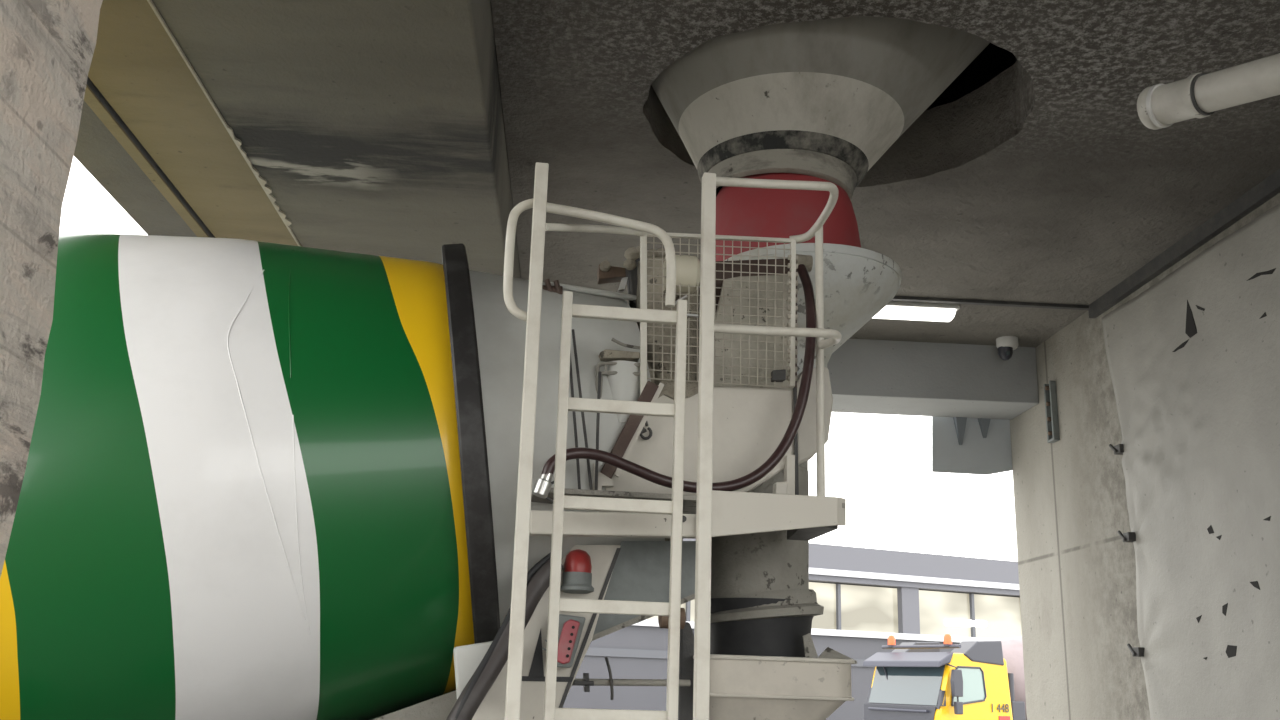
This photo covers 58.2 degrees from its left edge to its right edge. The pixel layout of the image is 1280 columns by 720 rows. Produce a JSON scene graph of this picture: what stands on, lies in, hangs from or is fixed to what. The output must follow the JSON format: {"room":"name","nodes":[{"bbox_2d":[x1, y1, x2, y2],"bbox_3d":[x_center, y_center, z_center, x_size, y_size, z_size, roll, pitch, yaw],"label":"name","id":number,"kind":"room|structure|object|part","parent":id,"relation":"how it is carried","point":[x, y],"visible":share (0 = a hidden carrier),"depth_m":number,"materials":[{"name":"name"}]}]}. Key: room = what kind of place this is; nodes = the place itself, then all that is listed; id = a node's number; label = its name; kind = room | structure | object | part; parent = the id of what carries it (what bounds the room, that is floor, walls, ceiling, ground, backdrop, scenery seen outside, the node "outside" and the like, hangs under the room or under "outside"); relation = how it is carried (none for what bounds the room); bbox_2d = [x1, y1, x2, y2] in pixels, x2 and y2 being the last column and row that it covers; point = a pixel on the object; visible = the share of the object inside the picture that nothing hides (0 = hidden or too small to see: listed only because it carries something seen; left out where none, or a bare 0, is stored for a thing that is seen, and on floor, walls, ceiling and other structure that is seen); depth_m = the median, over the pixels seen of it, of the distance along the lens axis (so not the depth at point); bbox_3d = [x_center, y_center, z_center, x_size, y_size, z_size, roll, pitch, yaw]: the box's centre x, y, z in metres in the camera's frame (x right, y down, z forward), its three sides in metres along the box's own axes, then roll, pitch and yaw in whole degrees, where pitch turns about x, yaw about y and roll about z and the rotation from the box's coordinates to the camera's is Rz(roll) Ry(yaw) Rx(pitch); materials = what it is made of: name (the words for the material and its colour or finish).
{"room":"concrete batching plant","nodes":[
{"label":"concrete batching plant","id":0,"kind":"room"},
{"bbox_2d":[0,0,102,577],"bbox_3d":[-1.378,-1.039,-0.254,0.928,5.180,5.127,3,-16,-3],"label":"concrete pillar","id":1,"kind":"structure","parent":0,"point":[47,47],"depth_m":2.02,"materials":[{"name":"concrete"}]},
{"bbox_2d":[88,0,298,245],"bbox_3d":[-1.939,-2.577,2.073,0.490,1.038,15.850,3,-16,-3],"label":"ceiling beam","id":2,"kind":"structure","parent":1,"relation":"attached to","point":[136,65],"depth_m":5.39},
{"bbox_2d":[147,0,300,245],"bbox_3d":[-1.887,-1.231,4.887,0.042,0.012,5.975,3,-16,-3],"label":"trim","id":3,"kind":"structure","parent":1,"relation":"attached to","point":[262,181],"depth_m":5.45,"materials":[{"name":"grey metal"}]},
{"bbox_2d":[152,0,520,278],"bbox_3d":[-1.084,-2.532,2.116,1.225,1.050,15.850,3,-16,-3],"label":"beam","id":4,"kind":"structure","parent":1,"relation":"attached to","point":[376,127],"depth_m":5.24,"materials":[{"name":"concrete"}]},
{"bbox_2d":[74,77,214,237],"bbox_3d":[-2.391,-2.592,2.048,0.365,1.050,15.850,3,-16,-3],"label":"beam","id":5,"kind":"structure","parent":0,"point":[97,149],"depth_m":5.99,"materials":[{"name":"grey concrete"}]},
{"bbox_2d":[84,84,209,237],"bbox_3d":[-2.253,-2.077,1.908,0.062,0.012,15.840,3,-16,-3],"label":"trim","id":6,"kind":"structure","parent":5,"relation":"attached to","point":[90,98],"depth_m":5.75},
{"bbox_2d":[491,0,1279,346],"bbox_3d":[1.736,-2.532,2.300,4.410,0.420,15.850,3,-16,-3],"label":"ceiling","id":7,"kind":"structure","parent":0,"point":[1045,181],"depth_m":6.45,"materials":[{"name":"concrete"}]},
{"bbox_2d":[651,16,989,260],"bbox_3d":[0.982,-1.274,6.003,2.680,2.050,2.680,3,-16,-3],"label":"hopper","id":8,"kind":"object","parent":7,"relation":"hanging from","point":[824,100],"visible":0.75,"depth_m":5.45,"materials":[{"name":"grey metal"}]},
{"bbox_2d":[873,301,959,321],"bbox_3d":[2.103,-0.373,9.008,0.740,0.095,0.260,3,-16,-3],"label":"ceiling light","id":9,"kind":"object","parent":7,"relation":"attached to","point":[898,310],"visible":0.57,"depth_m":8.91,"materials":[{"name":"white plastic"}]},
{"bbox_2d":[996,336,1017,359],"bbox_3d":[3.113,-0.089,9.740,0.180,0.185,0.180,3,-16,-3],"label":"dome camera","id":10,"kind":"object","parent":7,"relation":"attached to","point":[1005,345],"visible":1,"depth_m":9.68,"materials":[{"name":"grey plastic"}]},
{"bbox_2d":[925,43,1016,110],"bbox_3d":[1.061,-2.797,6.619,3.550,2.380,3.300,3,-16,-3],"label":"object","id":11,"kind":"structure","parent":0,"point":[993,60],"depth_m":8.16,"materials":[{"name":"black"}]},
{"bbox_2d":[1010,193,1279,719],"bbox_3d":[3.790,0.896,6.107,0.400,5.200,8.350,3,-16,-3],"label":"wall","id":12,"kind":"structure","parent":0,"point":[1077,574],"depth_m":8.99,"materials":[{"name":"concrete"}]},
{"bbox_2d":[827,339,1038,419],"bbox_3d":[-0.146,-0.234,10.118,7.140,1.100,0.650,3,-16,-3],"label":"beam","id":13,"kind":"structure","parent":12,"relation":"attached to","point":[867,376],"depth_m":9.88,"materials":[{"name":"grey concrete"}]},
{"bbox_2d":[932,416,1011,474],"bbox_3d":[3.034,0.749,10.530,0.802,0.630,0.350,3,-16,-3],"label":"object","id":14,"kind":"object","parent":12,"relation":"attached to","point":[963,445],"visible":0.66,"depth_m":10.43,"materials":[{"name":"grey"}]},
{"bbox_2d":[892,296,1088,309],"bbox_3d":[2.686,-0.439,8.838,1.640,0.025,0.045,3,-16,-3],"label":"trim","id":15,"kind":"structure","parent":12,"relation":"attached to","point":[896,298],"depth_m":8.82,"materials":[{"name":"metal"}]},
{"bbox_2d":[1044,381,1059,442],"bbox_3d":[3.400,0.429,9.522,0.066,0.501,0.135,3,-16,-3],"label":"channel","id":16,"kind":"object","parent":12,"relation":"attached to","point":[1050,395],"visible":1,"depth_m":9.49,"materials":[{"name":"grey metal"}]},
{"bbox_2d":[1088,169,1279,317],"bbox_3d":[3.682,-1.239,5.732,0.050,0.100,6.500,3,-16,-3],"label":"trim","id":17,"kind":"structure","parent":12,"relation":"attached to","point":[1269,187],"depth_m":7.40,"materials":[{"name":"metal"}]},
{"bbox_2d":[1102,204,1279,719],"bbox_3d":[3.577,0.564,5.339,0.135,3.411,5.723,3,-16,-3],"label":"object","id":18,"kind":"object","parent":12,"relation":"attached to","point":[1193,358],"visible":1,"depth_m":7.03,"materials":[{"name":"grey concrete"}]},
{"bbox_2d":[1137,53,1279,129],"bbox_3d":[2.988,-1.079,2.699,0.169,0.868,4.061,11,-18,-28],"label":"drain pipe","id":19,"kind":"object","parent":12,"relation":"attached to","point":[1198,95],"visible":1,"depth_m":4.21,"materials":[{"name":"grey plastic"}]},
{"bbox_2d":[1137,73,1209,129],"bbox_3d":[2.044,-0.984,4.382,0.168,0.202,0.254,11,-18,-29],"label":"socket","id":20,"kind":"object","parent":19,"relation":"attached to","point":[1159,106],"depth_m":4.33,"materials":[{"name":"white plastic"}]},
{"bbox_3d":[0.902,-2.361,-15.197,120.000,0.200,49.400,3,-16,-3],"label":"floor","id":21,"kind":"structure","parent":0,"visible":0},
{"bbox_2d":[0,162,901,719],"bbox_3d":[-2.958,1.067,4.628,8.467,3.652,2.571,4,-16,-7],"label":"truck","id":22,"kind":"object","parent":21,"relation":"on","point":[262,480],"visible":0.98,"depth_m":4.22,"materials":[{"name":"green metal"}]},
{"bbox_3d":[-0.389,0.483,3.843,0.056,2.475,0.047,4,-16,-7],"label":"handrail post","id":23,"kind":"part","parent":22,"relation":"part of","materials":[{"name":"white metal"}]},
{"bbox_3d":[-0.403,1.113,4.359,0.634,0.845,0.020,4,-16,-7],"label":"light panel","id":24,"kind":"part","parent":22,"relation":"part of","materials":[{"name":"white metal"}]},
{"bbox_2d":[557,614,585,667],"bbox_3d":[-0.280,1.055,4.315,0.137,0.192,0.090,4,-16,-7],"label":"tail lamp","id":25,"kind":"object","parent":22,"relation":"attached to","point":[577,652],"depth_m":4.27,"materials":[{"name":"red plastic"}]},
{"bbox_3d":[-0.220,1.251,4.463,0.078,0.071,0.060,4,-16,-7],"label":"latch handle","id":26,"kind":"part","parent":22,"relation":"part of","materials":[{"name":"metal"}]},
{"bbox_3d":[-0.158,-0.506,4.471,0.040,0.248,0.688,-8,-18,31],"label":"guard rail","id":27,"kind":"part","parent":22,"relation":"part of","materials":[{"name":"white metal"}]},
{"bbox_3d":[-0.110,-0.384,4.176,0.491,0.362,0.036,4,-16,-7],"label":"grab rail","id":28,"kind":"part","parent":22,"relation":"part of","materials":[{"name":"white metal"}]},
{"bbox_2d":[607,360,639,422],"bbox_3d":[-0.073,0.145,4.664,0.170,0.250,0.170,4,-16,-7],"label":"pot","id":29,"kind":"object","parent":22,"relation":"on","point":[623,376],"depth_m":4.60,"materials":[{"name":"grey paint"}]},
{"bbox_3d":[-0.034,1.259,4.489,0.465,0.036,0.025,4,-16,-7],"label":"latch rod","id":30,"kind":"part","parent":22,"relation":"part of","materials":[{"name":"metal"}]},
{"bbox_3d":[0.014,-0.186,4.684,0.047,0.718,0.026,4,-16,-7],"label":"guard post","id":31,"kind":"part","parent":22,"relation":"part of","materials":[{"name":"white metal"}]},
{"bbox_3d":[0.123,0.991,4.418,0.100,0.080,0.078,4,-16,-7],"label":"swivel knob","id":32,"kind":"part","parent":22,"relation":"part of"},
{"bbox_2d":[663,255,699,293],"bbox_3d":[0.175,-0.360,4.808,0.150,0.160,0.160,4,-16,-7],"label":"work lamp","id":33,"kind":"object","parent":22,"relation":"attached to","point":[687,266],"depth_m":4.74,"materials":[{"name":"beige plastic"}]},
{"bbox_3d":[0.194,1.365,4.692,0.088,0.573,0.120,4,-16,-7],"label":"chute post","id":34,"kind":"part","parent":22,"relation":"part of","materials":[{"name":"metal"}]},
{"bbox_2d":[675,295,697,317],"bbox_3d":[0.183,-0.222,4.698,0.112,0.094,0.012,4,-16,-7],"label":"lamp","id":35,"kind":"object","parent":22,"relation":"attached to","point":[681,298],"depth_m":4.71,"materials":[{"name":"metal"}]},
{"bbox_3d":[0.219,0.507,3.926,0.048,2.478,0.047,4,-16,-7],"label":"handrail post","id":36,"kind":"part","parent":22,"relation":"part of","materials":[{"name":"white metal"}]},
{"bbox_3d":[0.607,-0.629,4.526,0.370,0.092,0.763,-8,-18,31],"label":"guard rail","id":37,"kind":"part","parent":22,"relation":"part of","materials":[{"name":"metal"}]},
{"bbox_3d":[0.587,-0.109,4.317,0.278,0.129,0.714,-13,-22,43],"label":"guard rail","id":38,"kind":"part","parent":22,"relation":"part of","materials":[{"name":"white metal"}]},
{"bbox_3d":[0.599,0.475,4.614,0.034,0.183,0.050,4,-16,-7],"label":"support post","id":39,"kind":"part","parent":22,"relation":"part of","materials":[{"name":"white metal"}]},
{"bbox_3d":[0.694,0.553,5.215,0.070,0.205,0.250,4,-16,-7],"label":"support leg","id":40,"kind":"part","parent":22,"relation":"part of","materials":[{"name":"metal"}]},
{"bbox_3d":[0.745,0.311,5.367,0.177,0.459,0.500,4,-16,-7],"label":"panel","id":41,"kind":"part","parent":22,"relation":"part of","materials":[{"name":"white metal"}]},
{"bbox_3d":[0.732,-0.008,4.678,0.040,1.154,0.034,4,-16,-7],"label":"guard post","id":42,"kind":"part","parent":22,"relation":"part of","materials":[{"name":"white metal"}]},
{"bbox_3d":[0.889,1.342,5.215,0.192,0.076,0.012,4,-16,-7],"label":"chute plate","id":43,"kind":"part","parent":22,"relation":"part of","materials":[{"name":"metal"}]},
{"bbox_3d":[-3.161,15.029,47.302,120.000,0.200,80.600,3,-16,-3],"label":"floor","id":44,"kind":"structure","parent":0,"visible":0},
{"bbox_2d":[563,538,1021,719],"bbox_3d":[4.660,10.920,44.343,53.568,6.585,10.330,9,-17,-23],"label":"industrial hall","id":45,"kind":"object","parent":44,"relation":"on","point":[868,596],"visible":0.23,"depth_m":41.05,"materials":[{"name":"grey metal"}]},
{"bbox_3d":[8.930,9.873,41.151,34.000,0.211,0.380,9,-17,-23],"label":"sill","id":46,"kind":"part","parent":45,"relation":"part of","materials":[{"name":"silver metal"}]},
{"bbox_2d":[944,619,986,627],"bbox_3d":[12.104,9.787,42.778,1.866,0.276,0.260,9,-17,-23],"label":"lamp","id":47,"kind":"object","parent":45,"relation":"attached to","point":[948,623],"depth_m":42.70,"materials":[{"name":"white"}]},
{"bbox_2d":[863,634,1026,719],"bbox_3d":[9.185,7.992,27.243,8.139,3.270,2.611,11,-18,-30],"label":"truck","id":48,"kind":"object","parent":44,"relation":"on","point":[976,680],"visible":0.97,"depth_m":25.32,"materials":[{"name":"yellow painted metal"},{"name":"dark grey plastic and rubber"},{"name":"glass"}]},
{"bbox_2d":[864,704,936,719],"bbox_3d":[5.698,7.896,25.268,0.070,0.579,2.220,11,-18,-30],"label":"grille","id":49,"kind":"object","parent":48,"relation":"attached to","point":[871,711],"depth_m":25.24,"materials":[{"name":"grey plastic"}]},
{"bbox_3d":[6.508,6.956,24.547,0.308,0.801,0.100,11,-18,-30],"label":"pillar trim","id":50,"kind":"part","parent":48,"relation":"part of","materials":[{"name":"yellow metal"}]},
{"bbox_2d":[946,664,962,714],"bbox_3d":[6.733,7.001,24.494,0.311,1.048,0.291,3,-16,-3],"label":"mirror","id":51,"kind":"object","parent":48,"relation":"attached to","point":[954,679],"depth_m":24.48,"materials":[{"name":"grey plastic"}]},
{"bbox_3d":[7.946,8.217,26.480,0.430,0.750,2.000,11,-18,-30],"label":"air tank","id":52,"kind":"part","parent":48,"relation":"part of","materials":[{"name":"grey metal"}]}
]}

